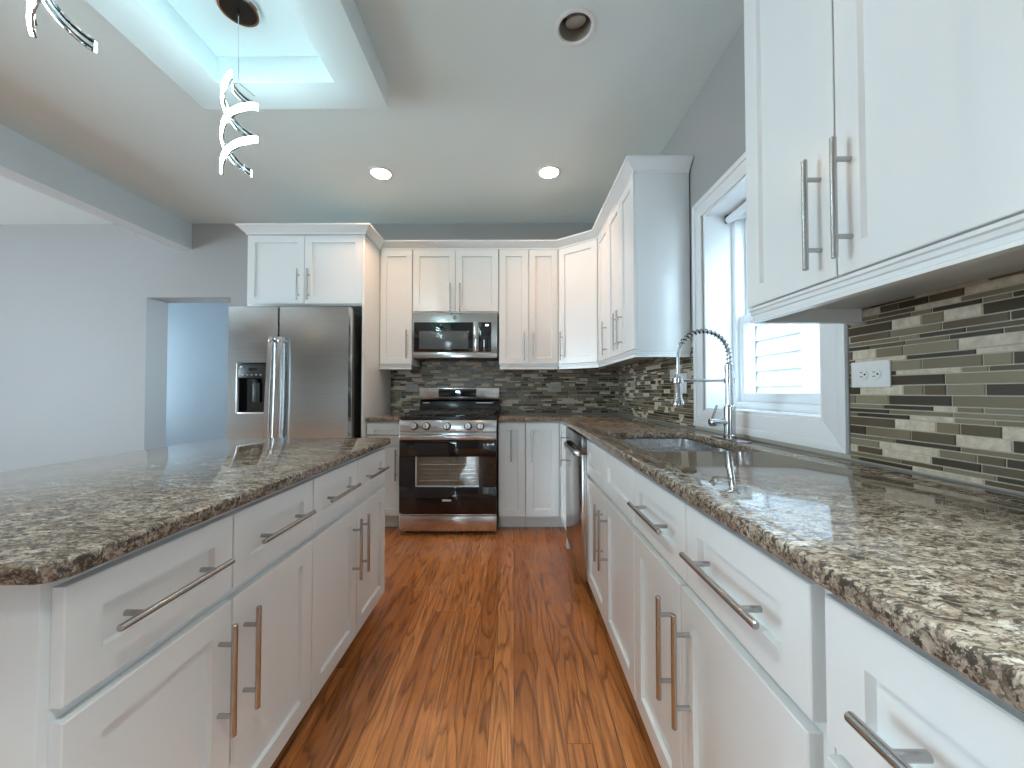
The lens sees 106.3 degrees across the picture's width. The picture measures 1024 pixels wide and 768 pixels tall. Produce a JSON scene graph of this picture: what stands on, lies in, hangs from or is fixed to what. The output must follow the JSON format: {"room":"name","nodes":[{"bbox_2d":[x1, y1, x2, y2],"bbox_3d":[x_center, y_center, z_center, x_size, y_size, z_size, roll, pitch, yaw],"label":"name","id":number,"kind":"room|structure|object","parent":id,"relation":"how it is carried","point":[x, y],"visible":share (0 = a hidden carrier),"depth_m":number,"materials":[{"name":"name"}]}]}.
{"room":"kitchen","nodes":[
{"label":"kitchen","id":0,"kind":"room"},
{"bbox_2d":[166,303,229,445],"bbox_3d":[-4.175,-0.169,4.851,3.800,2.760,1.750,0,-1,0],"label":"wall","id":1,"kind":"structure","parent":0,"point":[197,344],"depth_m":5.63,"materials":[{"name":"paint"}]},
{"bbox_2d":[0,223,619,471],"bbox_3d":[-2.970,-0.190,3.855,8.020,2.760,0.230,0,-1,0],"label":"wall","id":2,"kind":"structure","parent":0,"point":[84,307],"depth_m":3.75,"materials":[{"name":"paint"}]},
{"bbox_2d":[379,250,420,368],"bbox_3d":[-1.031,-0.689,3.551,0.290,1.124,0.363,0,-1,0],"label":"upper cabinet","id":3,"kind":"object","parent":2,"relation":"attached to","point":[396,266],"visible":0.89,"depth_m":3.42,"materials":[{"name":"paint"}]},
{"bbox_2d":[413,250,498,318],"bbox_3d":[-0.501,-0.941,3.554,0.769,0.620,0.363,0,-1,0],"label":"upper cabinet","id":4,"kind":"object","parent":2,"relation":"attached to","point":[444,281],"visible":0.88,"depth_m":3.42,"materials":[{"name":"paint"}]},
{"bbox_2d":[412,313,498,360],"bbox_3d":[-0.507,-0.425,3.548,0.754,0.402,0.345,0,-1,0],"label":"microwave","id":5,"kind":"object","parent":4,"relation":"attached to","point":[435,336],"visible":1,"depth_m":3.40,"materials":[{"name":"grey metal"}]},
{"bbox_2d":[391,356,618,412],"bbox_3d":[-0.071,0.004,3.717,2.209,0.553,0.003,0,-1,0],"label":"tiled wall","id":6,"kind":"structure","parent":2,"relation":"attached to","point":[583,390],"depth_m":3.71,"materials":[{"name":"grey tile"}]},
{"bbox_2d":[406,384,417,391],"bbox_3d":[-0.971,0.037,3.714,0.118,0.074,0.008,0,-1,0],"label":"wall outlet","id":7,"kind":"object","parent":6,"relation":"attached to","point":[409,387],"visible":1,"depth_m":3.71,"materials":[{"name":"grey plastic"}]},
{"bbox_2d":[549,384,560,391],"bbox_3d":[0.414,0.039,3.707,0.118,0.074,0.008,0,-1,0],"label":"wall outlet","id":8,"kind":"object","parent":6,"relation":"attached to","point":[552,387],"visible":1,"depth_m":3.71,"materials":[{"name":"grey plastic"}]},
{"bbox_2d":[499,250,557,368],"bbox_3d":[0.148,-0.689,3.545,0.526,1.124,0.363,0,-1,0],"label":"upper cabinet","id":9,"kind":"object","parent":2,"relation":"attached to","point":[528,279],"visible":0.95,"depth_m":3.41,"materials":[{"name":"paint"}]},
{"bbox_2d":[0,0,743,223],"bbox_3d":[-2.994,-1.739,-0.648,8.420,0.150,13.000,0,-1,0],"label":"ceiling","id":10,"kind":"structure","parent":0,"point":[484,95],"depth_m":2.33,"materials":[{"name":"paint"}]},
{"bbox_2d":[0,124,191,249],"bbox_3d":[-3.244,-1.556,-1.591,0.150,0.255,10.720,0,-1,0],"label":"ceiling beam","id":11,"kind":"structure","parent":10,"relation":"attached to","point":[24,161],"depth_m":2.84,"materials":[{"name":"paint"}]},
{"bbox_2d":[86,0,388,108],"bbox_3d":[-1.147,-1.548,1.313,0.978,0.150,1.450,0,-1,0],"label":"ceiling","id":12,"kind":"structure","parent":10,"relation":"attached to","point":[302,54],"depth_m":1.76,"materials":[{"name":"paint"}]},
{"bbox_2d":[26,0,96,52],"bbox_3d":[-1.170,-1.255,0.998,0.174,0.708,0.201,0,-1,0],"label":"pendant light","id":13,"kind":"object","parent":12,"relation":"hanging from","point":[54,9],"visible":1,"depth_m":1.05,"materials":[{"name":"silver metal"}]},
{"bbox_2d":[215,0,260,176],"bbox_3d":[-1.157,-1.242,1.628,0.174,0.708,0.201,0,-1,0],"label":"pendant light","id":14,"kind":"object","parent":12,"relation":"hanging from","point":[246,13],"visible":1,"depth_m":1.62,"materials":[{"name":"chrome"},{"name":"dark chrome"},{"name":"glowing white plastic diffuser"}]},
{"bbox_2d":[368,166,393,179],"bbox_3d":[-0.987,-1.586,2.894,0.180,0.007,0.180,0,-1,0],"label":"recessed light","id":15,"kind":"object","parent":10,"relation":"in","point":[382,173],"visible":1,"depth_m":2.89,"materials":[{"name":"paint"}]},
{"bbox_2d":[537,165,560,178],"bbox_3d":[0.278,-1.586,2.880,0.180,0.007,0.180,0,-1,0],"label":"recessed light","id":16,"kind":"object","parent":10,"relation":"in","point":[548,171],"visible":1,"depth_m":2.87,"materials":[{"name":"paint"}]},
{"bbox_2d":[554,7,595,46],"bbox_3d":[0.286,-1.661,1.742,0.188,0.106,0.188,0,-1,0],"label":"recessed light","id":17,"kind":"object","parent":10,"relation":"in","point":[575,27],"visible":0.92,"depth_m":1.77,"materials":[{"name":"paint"}]},
{"bbox_2d":[270,516,660,767],"bbox_3d":[-2.994,1.155,-0.709,8.420,0.120,13.000,0,-1,0],"label":"floor","id":18,"kind":"structure","parent":0,"point":[478,649],"depth_m":1.53,"materials":[{"name":"brown wood"}]},
{"bbox_2d":[0,479,316,767],"bbox_3d":[-0.950,0.711,0.915,0.651,0.837,0.724,0,-1,0],"label":"base cabinet","id":19,"kind":"object","parent":18,"relation":"on","point":[190,647],"visible":0.94,"depth_m":0.76,"materials":[{"name":"paint"}]},
{"bbox_2d":[227,306,361,437],"bbox_3d":[-1.694,0.285,3.262,0.922,1.745,0.864,0,-1,0],"label":"refrigerator","id":20,"kind":"object","parent":18,"relation":"on","point":[294,372],"visible":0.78,"depth_m":2.90,"materials":[{"name":"silver metal"}]},
{"bbox_2d":[247,235,390,437],"bbox_3d":[-1.655,-0.037,3.371,0.954,2.435,0.703,0,-1,0],"label":"upper cabinet","id":21,"kind":"object","parent":18,"relation":"on","point":[283,270],"visible":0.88,"depth_m":3.09,"materials":[{"name":"paint"}]},
{"bbox_2d":[235,155,692,250],"bbox_3d":[-0.531,-1.235,3.126,3.534,0.068,1.145,0,-1,17],"label":"crown molding","id":22,"kind":"structure","parent":21,"relation":"attached to","point":[632,165],"depth_m":3.06,"materials":[{"name":"paint"}]},
{"bbox_2d":[307,447,389,703],"bbox_3d":[-0.946,0.726,1.637,0.651,0.837,0.720,0,-1,0],"label":"base cabinet","id":23,"kind":"object","parent":18,"relation":"on","point":[347,536],"visible":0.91,"depth_m":1.53,"materials":[{"name":"paint"}]},
{"bbox_2d":[0,438,390,584],"bbox_3d":[-1.094,0.284,1.287,0.908,0.030,1.497,0,-1,0],"label":"countertop","id":24,"kind":"structure","parent":23,"relation":"on","point":[59,521],"depth_m":0.93,"materials":[{"name":"stone"}]},
{"bbox_2d":[367,421,399,526],"bbox_3d":[-1.028,0.743,3.373,0.288,0.874,0.646,0,-1,0],"label":"base cabinet","id":25,"kind":"object","parent":18,"relation":"on","point":[375,429],"visible":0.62,"depth_m":3.10,"materials":[{"name":"paint"}]},
{"bbox_2d":[365,413,409,420],"bbox_3d":[-1.029,0.291,3.391,0.287,0.030,0.642,0,-1,0],"label":"countertop","id":26,"kind":"structure","parent":25,"relation":"on","point":[392,416],"depth_m":3.09,"materials":[{"name":"stone"}]},
{"bbox_2d":[399,388,499,532],"bbox_3d":[-0.496,0.603,3.300,0.759,1.152,0.765,0,-1,0],"label":"stove","id":27,"kind":"object","parent":18,"relation":"on","point":[448,447],"visible":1,"depth_m":2.98,"materials":[{"name":"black metal"}]},
{"bbox_2d":[399,412,499,419],"bbox_3d":[-0.496,0.272,3.315,0.759,0.022,0.675,0,-1,0],"label":"cooktop","id":28,"kind":"object","parent":27,"relation":"in","point":[413,415],"depth_m":3.03,"materials":[{"name":"black metal"}]},
{"bbox_2d":[498,421,524,526],"bbox_3d":[0.000,0.743,3.367,0.220,0.874,0.646,0,-1,0],"label":"base cabinet","id":29,"kind":"object","parent":18,"relation":"on","point":[511,434],"visible":0.94,"depth_m":3.09,"materials":[{"name":"paint"}]},
{"bbox_2d":[525,421,569,548],"bbox_3d":[0.569,0.739,3.182,0.916,0.874,1.016,0,-1,0],"label":"base cabinet","id":30,"kind":"object","parent":18,"relation":"on","point":[545,452],"visible":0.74,"depth_m":3.09,"materials":[{"name":"paint"}]},
{"bbox_2d":[563,427,589,579],"bbox_3d":[0.669,0.724,2.361,0.686,0.869,0.614,0,-1,0],"label":"dishwasher","id":31,"kind":"object","parent":18,"relation":"on","point":[575,445],"visible":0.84,"depth_m":2.19,"materials":[{"name":"grey metal"}]},
{"bbox_2d":[587,438,714,700],"bbox_3d":[0.689,0.707,1.645,0.663,0.874,0.801,0,-1,0],"label":"base cabinet","id":32,"kind":"object","parent":18,"relation":"on","point":[611,528],"visible":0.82,"depth_m":1.54,"materials":[{"name":"paint"}]},
{"bbox_2d":[627,470,835,767],"bbox_3d":[0.684,0.691,0.864,0.661,0.874,0.758,0,-1,0],"label":"base cabinet","id":33,"kind":"object","parent":18,"relation":"on","point":[730,637],"visible":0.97,"depth_m":0.73,"materials":[{"name":"paint"}]},
{"bbox_2d":[825,594,1023,767],"bbox_3d":[0.680,0.674,0.033,0.661,0.874,0.902,0,-1,0],"label":"base cabinet","id":34,"kind":"object","parent":18,"relation":"on","point":[891,703],"visible":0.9,"depth_m":0.39,"materials":[{"name":"paint"}]},
{"bbox_2d":[498,413,1023,713],"bbox_3d":[0.452,0.254,1.624,1.137,0.030,4.162,0,-1,0],"label":"countertop","id":35,"kind":"structure","parent":34,"relation":"on","point":[938,563],"depth_m":0.57,"materials":[{"name":"stone"}]},
{"bbox_2d":[618,438,735,451],"bbox_3d":[0.675,0.362,1.629,0.438,0.184,0.644,0,-1,0],"label":"sink","id":36,"kind":"object","parent":35,"relation":"in","point":[656,445],"visible":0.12,"depth_m":1.88,"materials":[{"name":"metal"}]},
{"bbox_2d":[672,329,751,442],"bbox_3d":[0.836,-0.001,1.668,0.275,0.480,0.250,0,-1,0],"label":"kitchen faucet","id":37,"kind":"object","parent":35,"relation":"on","point":[729,421],"visible":1,"depth_m":1.66,"materials":[{"name":"silver metal"}]},
{"bbox_2d":[620,21,1023,495],"bbox_3d":[1.142,-0.302,-1.525,0.260,2.760,10.950,0,-1,0],"label":"wall","id":38,"kind":"structure","parent":0,"point":[712,130],"depth_m":1.93,"materials":[{"name":"paint"}]},
{"bbox_2d":[558,239,636,368],"bbox_3d":[0.720,-0.691,3.444,0.619,1.124,0.559,0,-1,0],"label":"upper cabinet","id":39,"kind":"object","parent":38,"relation":"attached to","point":[577,264],"visible":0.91,"depth_m":3.29,"materials":[{"name":"paint"}]},
{"bbox_2d":[598,221,649,366],"bbox_3d":[0.846,-0.701,2.992,0.363,1.124,0.338,0,-1,0],"label":"upper cabinet","id":40,"kind":"object","parent":38,"relation":"attached to","point":[603,361],"visible":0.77,"depth_m":3.00,"materials":[{"name":"paint"}]},
{"bbox_2d":[608,173,690,364],"bbox_3d":[0.843,-0.711,2.516,0.363,1.124,0.612,0,-1,0],"label":"upper cabinet","id":41,"kind":"object","parent":38,"relation":"attached to","point":[649,236],"visible":0.96,"depth_m":2.21,"materials":[{"name":"paint"}]},
{"bbox_2d":[692,151,849,453],"bbox_3d":[1.146,-0.394,1.668,0.265,1.233,0.986,0,-1,0],"label":"window","id":42,"kind":"structure","parent":38,"relation":"in","point":[726,310],"depth_m":1.98,"materials":[{"name":"paint"}]},
{"bbox_2d":[725,201,745,223],"bbox_3d":[1.151,-0.882,1.677,0.040,0.046,0.758,0,-1,0],"label":"roller blind","id":43,"kind":"object","parent":42,"relation":"attached to","point":[740,210],"visible":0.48,"depth_m":1.96,"materials":[{"name":"white fabric"}]},
{"bbox_2d":[619,270,1023,493],"bbox_3d":[1.024,-0.011,1.551,0.003,0.493,4.312,0,-1,0],"label":"tiled wall","id":44,"kind":"structure","parent":38,"relation":"attached to","point":[952,408],"depth_m":0.92,"materials":[{"name":"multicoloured tile"}]},
{"bbox_2d":[631,381,635,389],"bbox_3d":[1.026,0.010,3.260,0.008,0.074,0.118,0,-1,0],"label":"wall outlet","id":45,"kind":"object","parent":44,"relation":"attached to","point":[633,386],"visible":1,"depth_m":3.24,"materials":[{"name":"grey plastic"}]},
{"bbox_2d":[670,369,675,380],"bbox_3d":[1.022,-0.056,2.426,0.008,0.074,0.118,0,-1,0],"label":"wall outlet","id":46,"kind":"object","parent":44,"relation":"attached to","point":[672,372],"visible":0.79,"depth_m":2.44,"materials":[{"name":"white plastic"}]},
{"bbox_2d":[681,373,686,392],"bbox_3d":[1.021,-0.005,2.285,0.008,0.118,0.074,0,-1,0],"label":"wall outlet","id":47,"kind":"object","parent":44,"relation":"attached to","point":[684,375],"visible":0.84,"depth_m":2.27,"materials":[{"name":"white plastic"}]},
{"bbox_2d":[851,360,890,387],"bbox_3d":[1.015,-0.027,1.089,0.008,0.074,0.118,0,-1,0],"label":"wall outlet","id":48,"kind":"object","parent":44,"relation":"attached to","point":[870,373],"visible":1,"depth_m":1.08,"materials":[{"name":"white plastic"}]},
{"bbox_2d":[857,369,867,379],"bbox_3d":[1.012,-0.027,1.109,0.003,0.033,0.033,0,-1,0],"label":"receptacle","id":49,"kind":"object","parent":48,"relation":"attached to","point":[862,374],"depth_m":1.11,"materials":[{"name":"white plastic"}]},
{"bbox_2d":[870,368,880,379],"bbox_3d":[1.012,-0.028,1.070,0.003,0.033,0.033,0,-1,0],"label":"receptacle","id":50,"kind":"object","parent":48,"relation":"attached to","point":[875,373],"depth_m":1.07,"materials":[{"name":"white plastic"}]},
{"bbox_2d":[744,0,1023,323],"bbox_3d":[0.835,-0.746,0.834,0.363,1.124,0.635,0,-1,0],"label":"upper cabinet","id":51,"kind":"object","parent":38,"relation":"attached to","point":[885,138],"visible":1,"depth_m":0.76,"materials":[{"name":"paint"}]},
{"label":"outside","id":52,"kind":"structure","parent":0,"visible":0},
{"bbox_3d":[7.656,1.571,2.928,12.720,0.200,22.000,0,-1,0],"label":"ground","id":53,"kind":"structure","parent":52,"visible":0},
{"bbox_2d":[754,324,819,392],"bbox_3d":[3.155,-1.662,3.769,0.330,6.300,10.500,0,-1,0],"label":"neighbor house","id":54,"kind":"structure","parent":53,"relation":"on","point":[787,356],"depth_m":4.20,"materials":[{"name":"grey"}]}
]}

